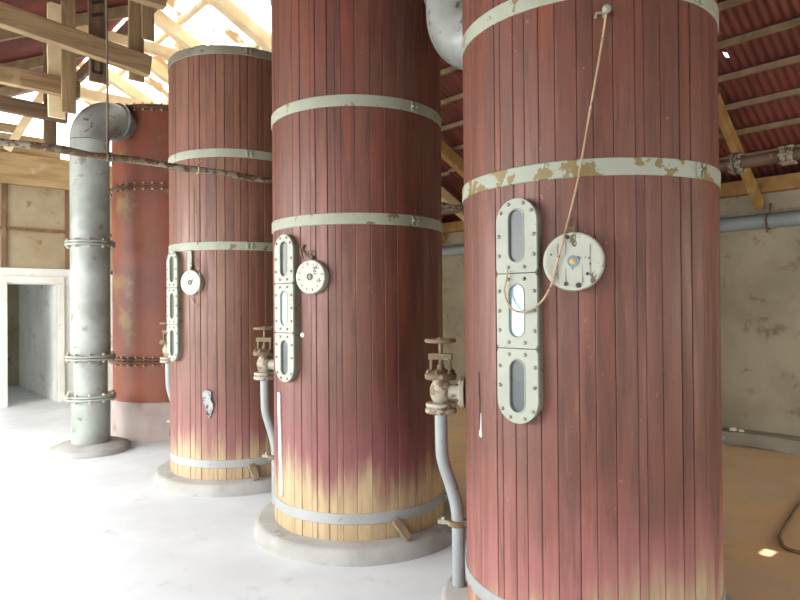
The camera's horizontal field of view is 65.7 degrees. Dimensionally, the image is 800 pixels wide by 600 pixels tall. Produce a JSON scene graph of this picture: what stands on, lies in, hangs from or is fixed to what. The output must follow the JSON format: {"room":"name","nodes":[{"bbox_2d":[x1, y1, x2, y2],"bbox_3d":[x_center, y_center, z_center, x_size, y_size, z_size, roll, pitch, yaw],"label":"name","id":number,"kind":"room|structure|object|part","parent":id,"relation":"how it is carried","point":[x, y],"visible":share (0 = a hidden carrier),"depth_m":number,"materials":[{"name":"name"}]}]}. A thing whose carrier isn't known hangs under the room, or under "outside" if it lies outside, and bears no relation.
{"room":"old factory interior","nodes":[
{"label":"old factory interior","id":0,"kind":"room"},
{"bbox_2d":[7,284,18,385],"bbox_3d":[-8.849,0.455,12.020,2.490,2.600,0.200,0,-1,-42],"label":"wall","id":1,"kind":"structure","parent":0,"point":[12,290],"depth_m":12.71,"materials":[{"name":"paint"}]},
{"bbox_2d":[0,122,59,158],"bbox_3d":[-7.634,-2.707,8.909,4.950,0.660,0.040,0,-1,-42],"label":"boards","id":2,"kind":"object","parent":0,"point":[4,127],"visible":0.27,"depth_m":10.18,"materials":[{"name":"brown wood"}]},
{"bbox_2d":[19,285,52,399],"bbox_3d":[-6.913,0.439,11.877,0.200,2.600,3.000,0,-1,-42],"label":"wall","id":3,"kind":"structure","parent":0,"point":[35,301],"depth_m":11.61,"materials":[{"name":"white paint"}]},
{"bbox_2d":[0,184,111,270],"bbox_3d":[-5.873,-1.209,10.603,9.830,1.380,0.120,0,-1,-42],"label":"wall","id":4,"kind":"structure","parent":0,"point":[26,207],"depth_m":10.33,"materials":[{"name":"beige wood"}]},
{"bbox_2d":[0,151,111,189],"bbox_3d":[-5.834,-2.130,10.557,9.830,0.500,0.260,0,-1,-42],"label":"plate","id":5,"kind":"object","parent":4,"relation":"attached to","point":[15,168],"visible":0.18,"depth_m":10.22,"materials":[{"name":"beige wood"}]},
{"bbox_2d":[3,92,42,151],"bbox_3d":[-6.082,-2.940,10.104,0.653,1.129,0.048,0,-1,-42],"label":"brace","id":6,"kind":"object","parent":5,"relation":"attached to","point":[24,122],"visible":0.48,"depth_m":10.04,"materials":[{"name":"beige wood"}]},
{"bbox_2d":[0,226,111,235],"bbox_3d":[-5.819,-1.165,10.543,9.830,0.050,0.030,0,-1,-42],"label":"trim","id":7,"kind":"structure","parent":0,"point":[7,228],"depth_m":10.31,"materials":[{"name":"brown wood"}]},
{"bbox_2d":[0,268,112,407],"bbox_3d":[-5.865,0.601,10.598,9.830,2.240,0.300,0,-1,-42],"label":"wall","id":8,"kind":"structure","parent":0,"point":[65,273],"depth_m":10.57,"materials":[{"name":"white paint"}]},
{"bbox_2d":[1,183,5,267],"bbox_3d":[-6.397,-1.199,10.011,0.060,1.360,0.059,0,-1,-42],"label":"trim","id":9,"kind":"structure","parent":8,"relation":"attached to","point":[3,186],"depth_m":9.99,"materials":[{"name":"brown wood"}]},
{"bbox_2d":[0,276,64,407],"bbox_3d":[-6.068,0.665,10.247,0.920,2.110,0.150,0,-1,-42],"label":"door frame","id":10,"kind":"structure","parent":8,"relation":"attached to","point":[4,280],"depth_m":10.19,"materials":[{"name":"white paint"}]},
{"bbox_2d":[65,190,69,269],"bbox_3d":[-5.705,-1.200,10.633,0.060,1.360,0.059,0,-1,-42],"label":"trim","id":11,"kind":"structure","parent":8,"relation":"attached to","point":[67,200],"depth_m":10.61,"materials":[{"name":"brown wood"}]},
{"bbox_2d":[0,0,127,96],"bbox_3d":[-2.690,-2.459,3.103,5.450,2.745,15.760,0,-1,-42],"label":"ceiling","id":12,"kind":"structure","parent":0,"point":[12,50],"depth_m":7.69,"materials":[{"name":"red metal"}]},
{"bbox_2d":[0,86,30,95],"bbox_3d":[-7.164,-2.387,8.386,5.003,2.587,0.070,0,-1,-42],"label":"rafter","id":13,"kind":"object","parent":12,"relation":"attached to","point":[7,90],"visible":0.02,"depth_m":9.45,"materials":[{"name":"brown wood"}]},
{"bbox_2d":[0,95,67,123],"bbox_3d":[-5.802,-2.369,6.383,4.304,0.290,0.107,0,-1,-42],"label":"timber beam","id":14,"kind":"structure","parent":12,"relation":"attached to","point":[8,104],"depth_m":7.48,"materials":[{"name":"brown wood"}]},
{"bbox_2d":[0,63,79,99],"bbox_3d":[-5.064,-2.347,5.434,4.135,0.293,0.107,0,-1,-42],"label":"timber beam","id":15,"kind":"structure","parent":12,"relation":"attached to","point":[10,75],"depth_m":6.47,"materials":[{"name":"brown wood"}]},
{"bbox_2d":[4,54,84,69],"bbox_3d":[-6.228,-2.401,7.344,5.003,2.587,0.070,0,-1,-42],"label":"rafter","id":16,"kind":"object","parent":12,"relation":"attached to","point":[34,62],"visible":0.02,"depth_m":8.41,"materials":[{"name":"brown wood"}]},
{"bbox_2d":[80,88,156,104],"bbox_3d":[-4.324,-2.925,8.927,3.100,0.124,0.103,0,-1,-42],"label":"tie beam","id":17,"kind":"structure","parent":16,"relation":"attached to","point":[88,94],"depth_m":8.93,"materials":[{"name":"beige wood"}]},
{"bbox_2d":[43,42,56,144],"bbox_3d":[-4.396,-2.606,7.781,0.146,1.430,0.056,0,-1,-42],"label":"board","id":18,"kind":"object","parent":12,"relation":"hanging from","point":[49,127],"visible":0.25,"depth_m":7.74,"materials":[{"name":"brown wood"}]},
{"bbox_2d":[47,2,65,119],"bbox_3d":[-3.752,-2.608,6.763,0.178,1.250,0.042,0,-1,-42],"label":"board","id":19,"kind":"object","parent":12,"relation":"hanging from","point":[53,9],"visible":0.48,"depth_m":6.73,"materials":[{"name":"beige wood"}]},
{"bbox_2d":[0,5,127,41],"bbox_3d":[-5.160,-2.418,6.154,5.003,2.587,0.070,0,-1,-42],"label":"rafter","id":20,"kind":"object","parent":12,"relation":"attached to","point":[120,12],"visible":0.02,"depth_m":7.38,"materials":[{"name":"brown wood"}]},
{"bbox_2d":[76,25,179,58],"bbox_3d":[-3.358,-3.238,7.850,1.900,0.130,0.103,0,-1,-42],"label":"tie beam","id":21,"kind":"structure","parent":20,"relation":"attached to","point":[159,50],"depth_m":7.91,"materials":[{"name":"beige wood"}]},
{"bbox_2d":[61,0,75,113],"bbox_3d":[-3.552,-2.638,6.645,0.146,1.265,0.038,0,-1,-42],"label":"board","id":22,"kind":"object","parent":12,"relation":"hanging from","point":[68,7],"visible":0.84,"depth_m":6.63,"materials":[{"name":"brown wood"}]},
{"bbox_2d":[0,1,151,76],"bbox_3d":[-4.141,-2.545,4.653,4.479,0.668,0.109,0,-1,-42],"label":"timber beam","id":23,"kind":"structure","parent":12,"relation":"attached to","point":[14,19],"depth_m":5.64,"materials":[{"name":"brown wood"}]},
{"bbox_2d":[88,0,105,84],"bbox_3d":[-2.891,-2.681,5.923,0.170,1.210,0.035,0,-1,-42],"label":"board","id":24,"kind":"object","parent":12,"relation":"hanging from","point":[96,8],"visible":0.54,"depth_m":5.90,"materials":[{"name":"wood"}]},
{"bbox_2d":[105,0,113,164],"bbox_3d":[-2.008,-2.004,4.270,0.045,2.161,0.075,0,-1,-42],"label":"rope","id":25,"kind":"object","parent":12,"relation":"hanging from","point":[106,4],"visible":0.98,"depth_m":4.26,"materials":[{"name":"brown fabric"}]},
{"bbox_2d":[0,138,463,210],"bbox_3d":[-0.994,-0.986,5.169,9.832,0.064,0.056,0,-1,-42],"label":"pipe","id":26,"kind":"object","parent":25,"relation":"hanging from","point":[61,149],"visible":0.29,"depth_m":4.37,"materials":[{"name":"rusty iron"}]},
{"bbox_2d":[191,160,202,305],"bbox_3d":[-1.642,-0.501,5.022,0.081,1.108,0.779,0,0,-21],"label":"pull cord","id":27,"kind":"object","parent":26,"relation":"hanging from","point":[197,165],"visible":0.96,"depth_m":5.16,"materials":[{"name":"fabric"}]},
{"bbox_2d":[128,0,143,82],"bbox_3d":[-2.624,-2.821,6.165,0.156,1.290,0.044,0,-1,-42],"label":"board","id":28,"kind":"object","parent":12,"relation":"hanging from","point":[135,42],"visible":0.66,"depth_m":6.14,"materials":[{"name":"brown wood"}]},
{"bbox_2d":[141,4,153,41],"bbox_3d":[-2.465,-3.014,6.054,0.125,0.952,0.035,0,-1,-42],"label":"board","id":29,"kind":"object","parent":12,"relation":"hanging from","point":[147,12],"visible":0.93,"depth_m":6.04,"materials":[{"name":"brown wood"}]},
{"bbox_2d":[130,0,166,9],"bbox_3d":[-3.640,-2.615,3.960,4.281,0.175,0.106,0,-1,-42],"label":"timber beam","id":30,"kind":"structure","parent":12,"relation":"attached to","point":[158,4],"depth_m":5.31,"materials":[{"name":"brown wood"}]},
{"bbox_2d":[76,0,270,104],"bbox_3d":[-3.078,-3.149,9.485,2.500,1.270,5.760,0,-1,-42],"label":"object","id":31,"kind":"structure","parent":0,"point":[208,26],"depth_m":7.92,"materials":[{"name":"white"}]},
{"bbox_2d":[96,0,207,91],"bbox_3d":[-3.620,-3.522,8.815,0.060,0.050,5.440,0,-1,-42],"label":"batten","id":32,"kind":"object","parent":31,"relation":"attached to","point":[202,3],"visible":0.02,"depth_m":7.82,"materials":[{"name":"beige wood"}]},
{"bbox_2d":[163,33,271,104],"bbox_3d":[-3.111,-3.183,9.267,0.060,0.050,5.440,0,-1,-42],"label":"batten","id":33,"kind":"object","parent":31,"relation":"attached to","point":[254,45],"visible":0.02,"depth_m":7.81,"materials":[{"name":"beige wood"}]},
{"bbox_2d":[0,385,799,599],"bbox_3d":[-1.794,1.717,6.066,10.230,0.120,18.860,0,-1,-42],"label":"floor","id":34,"kind":"structure","parent":0,"point":[99,528],"depth_m":4.35,"materials":[{"name":"concrete"}]},
{"bbox_2d":[48,102,136,458],"bbox_3d":[-3.413,-0.316,6.976,0.962,3.985,0.830,0,-1,-42],"label":"standpipe","id":35,"kind":"object","parent":34,"relation":"on","point":[89,244],"visible":0.98,"depth_m":6.77,"materials":[{"name":"metal"}]},
{"bbox_2d":[108,102,169,441],"bbox_3d":[-2.990,-0.324,7.974,1.431,4.007,1.407,0,-1,-42],"label":"tank","id":36,"kind":"object","parent":34,"relation":"on","point":[139,193],"visible":0.39,"depth_m":7.34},
{"bbox_2d":[154,460,271,496],"bbox_3d":[-1.542,1.604,5.934,1.516,0.100,1.516,0,-1,-42],"label":"plinth","id":37,"kind":"object","parent":34,"relation":"on","point":[165,479],"visible":0.31,"depth_m":5.26,"materials":[{"name":"concrete"}]},
{"bbox_2d":[159,45,273,479],"bbox_3d":[-1.592,-0.326,5.952,1.284,3.758,1.345,0,-1,-42],"label":"tank","id":38,"kind":"object","parent":34,"relation":"on","point":[220,96],"visible":0.83,"depth_m":5.37,"materials":[{"name":"paint"}]},
{"bbox_3d":[-2.008,0.053,5.487,0.080,0.232,0.003,-1,-1,45],"label":"glass pane","id":39,"kind":"part","parent":38,"relation":"part of","materials":[{"name":"clear glass"}]},
{"bbox_3d":[-2.010,-0.272,5.489,0.080,0.232,0.003,-1,-1,45],"label":"glass pane","id":40,"kind":"part","parent":38,"relation":"part of","materials":[{"name":"clear glass"}]},
{"bbox_3d":[-2.005,0.379,5.484,0.080,0.232,0.003,-1,-1,45],"label":"glass pane","id":41,"kind":"part","parent":38,"relation":"part of","materials":[{"name":"clear glass"}]},
{"bbox_2d":[248,463,259,480],"bbox_3d":[-1.254,1.477,5.328,0.078,0.142,0.092,0,-1,-42],"label":"wedge","id":42,"kind":"object","parent":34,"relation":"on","point":[253,470],"visible":1,"depth_m":5.32,"materials":[{"name":"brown wood"}]},
{"bbox_2d":[253,0,447,540],"bbox_3d":[-0.324,-0.345,4.545,1.280,3.758,1.245,0,0,-27],"label":"tank","id":43,"kind":"object","parent":34,"relation":"on","point":[356,122],"visible":0.98,"depth_m":4.00,"materials":[{"name":"paint"}]},
{"bbox_3d":[-1.032,0.289,4.725,0.040,0.180,0.040,0,-1,-42],"label":"stem","id":44,"kind":"part","parent":43,"relation":"part of","materials":[{"name":"metal"}]},
{"bbox_3d":[-0.761,-0.272,4.097,0.080,0.232,0.003,-1,-1,45],"label":"glass pane","id":45,"kind":"part","parent":43,"relation":"part of","materials":[{"name":"clear glass"}]},
{"bbox_3d":[-0.755,0.379,4.093,0.080,0.232,0.003,-1,-1,45],"label":"glass pane","id":46,"kind":"part","parent":43,"relation":"part of","materials":[{"name":"clear glass"}]},
{"bbox_3d":[-0.758,0.054,4.095,0.080,0.232,0.003,-1,-1,45],"label":"glass pane","id":47,"kind":"part","parent":43,"relation":"part of","materials":[{"name":"clear glass"}]},
{"bbox_2d":[299,245,303,258],"bbox_3d":[-0.634,-0.312,3.998,0.034,0.098,0.063,0,0,-2],"label":"stub","id":48,"kind":"object","parent":43,"relation":"attached to","point":[302,246],"visible":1,"depth_m":4.00,"materials":[{"name":"metal"}]},
{"bbox_2d":[254,498,451,566],"bbox_3d":[-0.292,1.584,4.543,1.516,0.100,1.516,0,-1,-42],"label":"plinth","id":49,"kind":"object","parent":34,"relation":"on","point":[268,533],"visible":0.46,"depth_m":3.91,"materials":[{"name":"concrete"}]},
{"bbox_2d":[391,517,412,540],"bbox_3d":[0.012,1.458,3.943,0.134,0.144,0.063,-1,0,14],"label":"wedge","id":50,"kind":"object","parent":49,"relation":"on","point":[397,523],"visible":1,"depth_m":3.93,"materials":[{"name":"brown wood"}]},
{"bbox_2d":[424,0,725,599],"bbox_3d":[0.903,-0.365,3.172,1.286,3.757,1.332,0,-1,-42],"label":"tank","id":51,"kind":"object","parent":34,"relation":"on","point":[594,466],"visible":0.99,"depth_m":2.62,"materials":[{"name":"paint"}]},
{"bbox_3d":[0.217,0.292,3.333,0.040,0.180,0.040,0,-1,-42],"label":"stem","id":52,"kind":"part","parent":51,"relation":"part of","materials":[{"name":"metal"}]},
{"bbox_2d":[424,0,462,69],"bbox_3d":[0.403,-2.416,3.896,0.433,2.020,0.559,0,0,-36],"label":"pipe","id":53,"kind":"object","parent":51,"relation":"attached to","point":[443,17],"visible":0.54,"depth_m":3.76,"materials":[{"name":"silver metal"}]},
{"bbox_3d":[0.508,-0.279,2.687,0.080,0.232,0.003,-1,-1,42],"label":"glass pane","id":54,"kind":"part","parent":51,"relation":"part of","materials":[{"name":"clear glass"}]},
{"bbox_3d":[0.511,0.047,2.685,0.080,0.232,0.003,-1,-1,42],"label":"glass pane","id":55,"kind":"part","parent":51,"relation":"part of","materials":[{"name":"clear glass"}]},
{"bbox_3d":[0.513,0.372,2.683,0.080,0.232,0.003,-1,-1,42],"label":"glass pane","id":56,"kind":"part","parent":51,"relation":"part of","materials":[{"name":"clear glass"}]},
{"bbox_2d":[503,14,606,312],"bbox_3d":[0.635,-0.553,2.581,0.442,1.217,0.075,-1,0,23],"label":"pull cord","id":57,"kind":"object","parent":51,"relation":"hanging from","point":[605,17],"visible":1,"depth_m":2.55,"materials":[{"name":"fabric"}]},
{"bbox_2d":[441,573,733,599],"bbox_3d":[0.957,1.565,3.151,1.516,0.100,1.516,0,-1,-42],"label":"plinth","id":58,"kind":"object","parent":34,"relation":"on","point":[449,592],"visible":0.09,"depth_m":3.22,"materials":[{"name":"concrete"}]},
{"bbox_2d":[777,501,799,553],"bbox_3d":[2.993,1.597,4.636,0.231,0.024,1.772,-1,0,34],"label":"hose","id":59,"kind":"object","parent":34,"relation":"on","point":[797,506],"visible":1,"depth_m":4.25,"materials":[{"name":"black rubber"}]},
{"bbox_2d":[440,0,799,222],"bbox_3d":[1.302,-2.508,6.688,5.280,2.659,15.760,0,-1,-42],"label":"ceiling","id":60,"kind":"structure","parent":0,"point":[754,15],"depth_m":5.96,"materials":[{"name":"red metal"}]},
{"bbox_2d":[441,171,451,176],"bbox_3d":[-1.076,-1.827,11.075,0.060,0.050,5.440,0,-1,-42],"label":"batten","id":61,"kind":"object","parent":60,"relation":"attached to","point":[447,173],"visible":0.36,"depth_m":9.10,"materials":[{"name":"brown wood"}]},
{"bbox_2d":[440,66,458,75],"bbox_3d":[2.887,-2.645,4.444,0.050,0.050,9.700,0,-1,-42],"label":"purlin","id":62,"kind":"object","parent":60,"relation":"attached to","point":[450,69],"visible":0.02,"depth_m":7.03,"materials":[{"name":"brown wood"}]},
{"bbox_2d":[441,139,463,177],"bbox_3d":[0.052,-2.363,7.848,4.437,2.323,0.090,0,-1,-42],"label":"rafter","id":63,"kind":"object","parent":60,"relation":"attached to","point":[452,158],"visible":0.02,"depth_m":8.38,"materials":[{"name":"brown wood"}]},
{"bbox_2d":[442,220,463,233],"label":"wall plate","id":64,"kind":"object","parent":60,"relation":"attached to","point":[457,226],"depth_m":10.27,"materials":[{"name":"brown wood"}]},
{"bbox_2d":[80,84,99,103],"bbox_3d":[-3.647,-2.371,11.812,4.762,2.479,0.120,0,-1,-42],"label":"rafter","id":65,"kind":"object","parent":64,"relation":"on","point":[81,86],"visible":0.02,"depth_m":10.40,"materials":[{"name":"beige wood"}]},
{"bbox_2d":[108,68,158,103],"bbox_3d":[-2.879,-2.383,10.956,4.762,2.479,0.120,0,-1,-42],"label":"rafter","id":66,"kind":"object","parent":64,"relation":"on","point":[115,80],"visible":0.02,"depth_m":9.67,"materials":[{"name":"beige wood"}]},
{"bbox_2d":[144,53,167,84],"bbox_3d":[-2.111,-2.396,10.100,4.762,2.479,0.120,0,-1,-42],"label":"rafter","id":67,"kind":"object","parent":64,"relation":"on","point":[157,69],"visible":0.02,"depth_m":8.87,"materials":[{"name":"beige wood"}]},
{"bbox_2d":[154,9,202,48],"bbox_3d":[-1.343,-2.408,9.245,4.762,2.479,0.120,0,-1,-42],"label":"rafter","id":68,"kind":"object","parent":64,"relation":"on","point":[162,21],"visible":0.02,"depth_m":7.84,"materials":[{"name":"beige wood"}]},
{"bbox_2d":[206,0,463,220],"bbox_3d":[-0.574,-2.420,8.389,4.762,2.479,0.120,0,-1,-42],"label":"rafter","id":69,"kind":"object","parent":64,"relation":"on","point":[229,9],"visible":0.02,"depth_m":7.28,"materials":[{"name":"beige wood"}]},
{"bbox_2d":[441,0,751,105],"bbox_3d":[3.156,-2.466,4.683,0.050,0.050,9.700,0,-1,-42],"label":"purlin","id":70,"kind":"object","parent":60,"relation":"attached to","point":[727,4],"visible":0.02,"depth_m":5.18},
{"bbox_2d":[441,18,799,131],"bbox_3d":[3.425,-2.286,4.922,0.050,0.050,9.700,0,-1,-42],"label":"purlin","id":71,"kind":"object","parent":60,"relation":"attached to","point":[795,22],"visible":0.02,"depth_m":5.33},
{"bbox_2d":[449,88,799,172],"bbox_3d":[3.964,-1.927,5.401,0.050,0.050,9.700,0,-1,-42],"label":"purlin","id":72,"kind":"object","parent":60,"relation":"attached to","point":[794,92],"visible":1,"depth_m":5.93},
{"bbox_2d":[451,55,799,150],"bbox_3d":[3.695,-2.107,5.161,0.050,0.050,9.700,0,-1,-42],"label":"purlin","id":73,"kind":"object","parent":60,"relation":"attached to","point":[795,59],"visible":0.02,"depth_m":5.64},
{"bbox_2d":[719,118,799,138],"bbox_3d":[4.233,-1.748,5.640,0.050,0.050,9.700,0,-1,-42],"label":"purlin","id":74,"kind":"object","parent":60,"relation":"attached to","point":[796,121],"visible":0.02,"depth_m":6.23,"materials":[{"name":"brown wood"}]},
{"bbox_2d":[719,144,799,159],"bbox_3d":[4.503,-1.568,5.879,0.050,0.050,9.700,0,-1,-42],"label":"purlin","id":75,"kind":"object","parent":60,"relation":"attached to","point":[776,149],"visible":0.02,"depth_m":6.59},
{"bbox_2d":[755,172,799,193],"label":"wall plate","id":76,"kind":"object","parent":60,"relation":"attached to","point":[780,183],"depth_m":6.69,"materials":[{"name":"brown wood"}]},
{"bbox_2d":[442,189,799,436],"bbox_3d":[2.979,0.184,8.290,0.250,2.900,15.360,0,-1,-42],"label":"wall","id":77,"kind":"structure","parent":0,"point":[760,270],"depth_m":6.98,"materials":[{"name":"paint"}]},
{"bbox_2d":[442,233,446,243],"bbox_3d":[0.290,-1.462,10.092,1.294,1.038,0.070,0,-1,-42],"label":"strut","id":78,"kind":"object","parent":77,"relation":"attached to","point":[444,238],"visible":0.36,"depth_m":10.44,"materials":[{"name":"brown wood"}]},
{"bbox_2d":[442,207,799,246],"bbox_3d":[2.925,-0.952,8.123,0.050,0.030,15.160,0,-1,-42],"label":"trim ledge","id":79,"kind":"object","parent":77,"relation":"attached to","point":[798,208],"depth_m":6.95,"materials":[{"name":"metal"}]},
{"bbox_2d":[442,203,799,255],"bbox_3d":[2.887,-0.882,8.087,0.190,0.334,15.160,0,-1,-42],"label":"pipe","id":80,"kind":"object","parent":77,"relation":"attached to","point":[768,221],"visible":0.33,"depth_m":6.85,"materials":[{"name":"metal"}]},
{"bbox_2d":[449,399,799,455],"bbox_3d":[2.876,1.567,8.043,0.291,0.177,15.160,0,-1,-42],"label":"baseboard","id":81,"kind":"structure","parent":77,"relation":"attached to","point":[784,443],"depth_m":6.72,"materials":[{"name":"concrete"}]},
{"bbox_2d":[719,181,748,198],"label":"wall plate","id":82,"kind":"object","parent":77,"relation":"attached to","point":[731,189],"depth_m":7.04,"materials":[{"name":"brown wood"}]},
{"bbox_2d":[718,93,763,209],"bbox_3d":[3.537,-1.513,6.476,1.294,1.038,0.070,0,-1,-42],"label":"strut","id":83,"kind":"object","parent":77,"relation":"attached to","point":[726,126],"visible":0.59,"depth_m":6.37,"materials":[{"name":"brown wood"}]},
{"bbox_3d":[4.434,-1.067,-0.876,9.830,5.250,0.250,0,-1,-42],"label":"wall","id":84,"kind":"structure","parent":0,"visible":0},
{"bbox_2d":[76,0,167,82],"bbox_3d":[-0.671,-3.625,4.932,0.060,0.180,15.160,0,-1,-42],"label":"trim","id":85,"kind":"structure","parent":84,"relation":"attached to","point":[82,73],"depth_m":9.48,"materials":[{"name":"brown wood"}]},
{"bbox_2d":[442,144,799,214],"bbox_3d":[2.063,-1.305,7.354,0.210,0.210,15.160,0,-1,-42],"label":"pipe","id":86,"kind":"object","parent":84,"relation":"attached to","point":[736,163],"visible":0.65,"depth_m":5.86,"materials":[{"name":"metal"}]}
]}

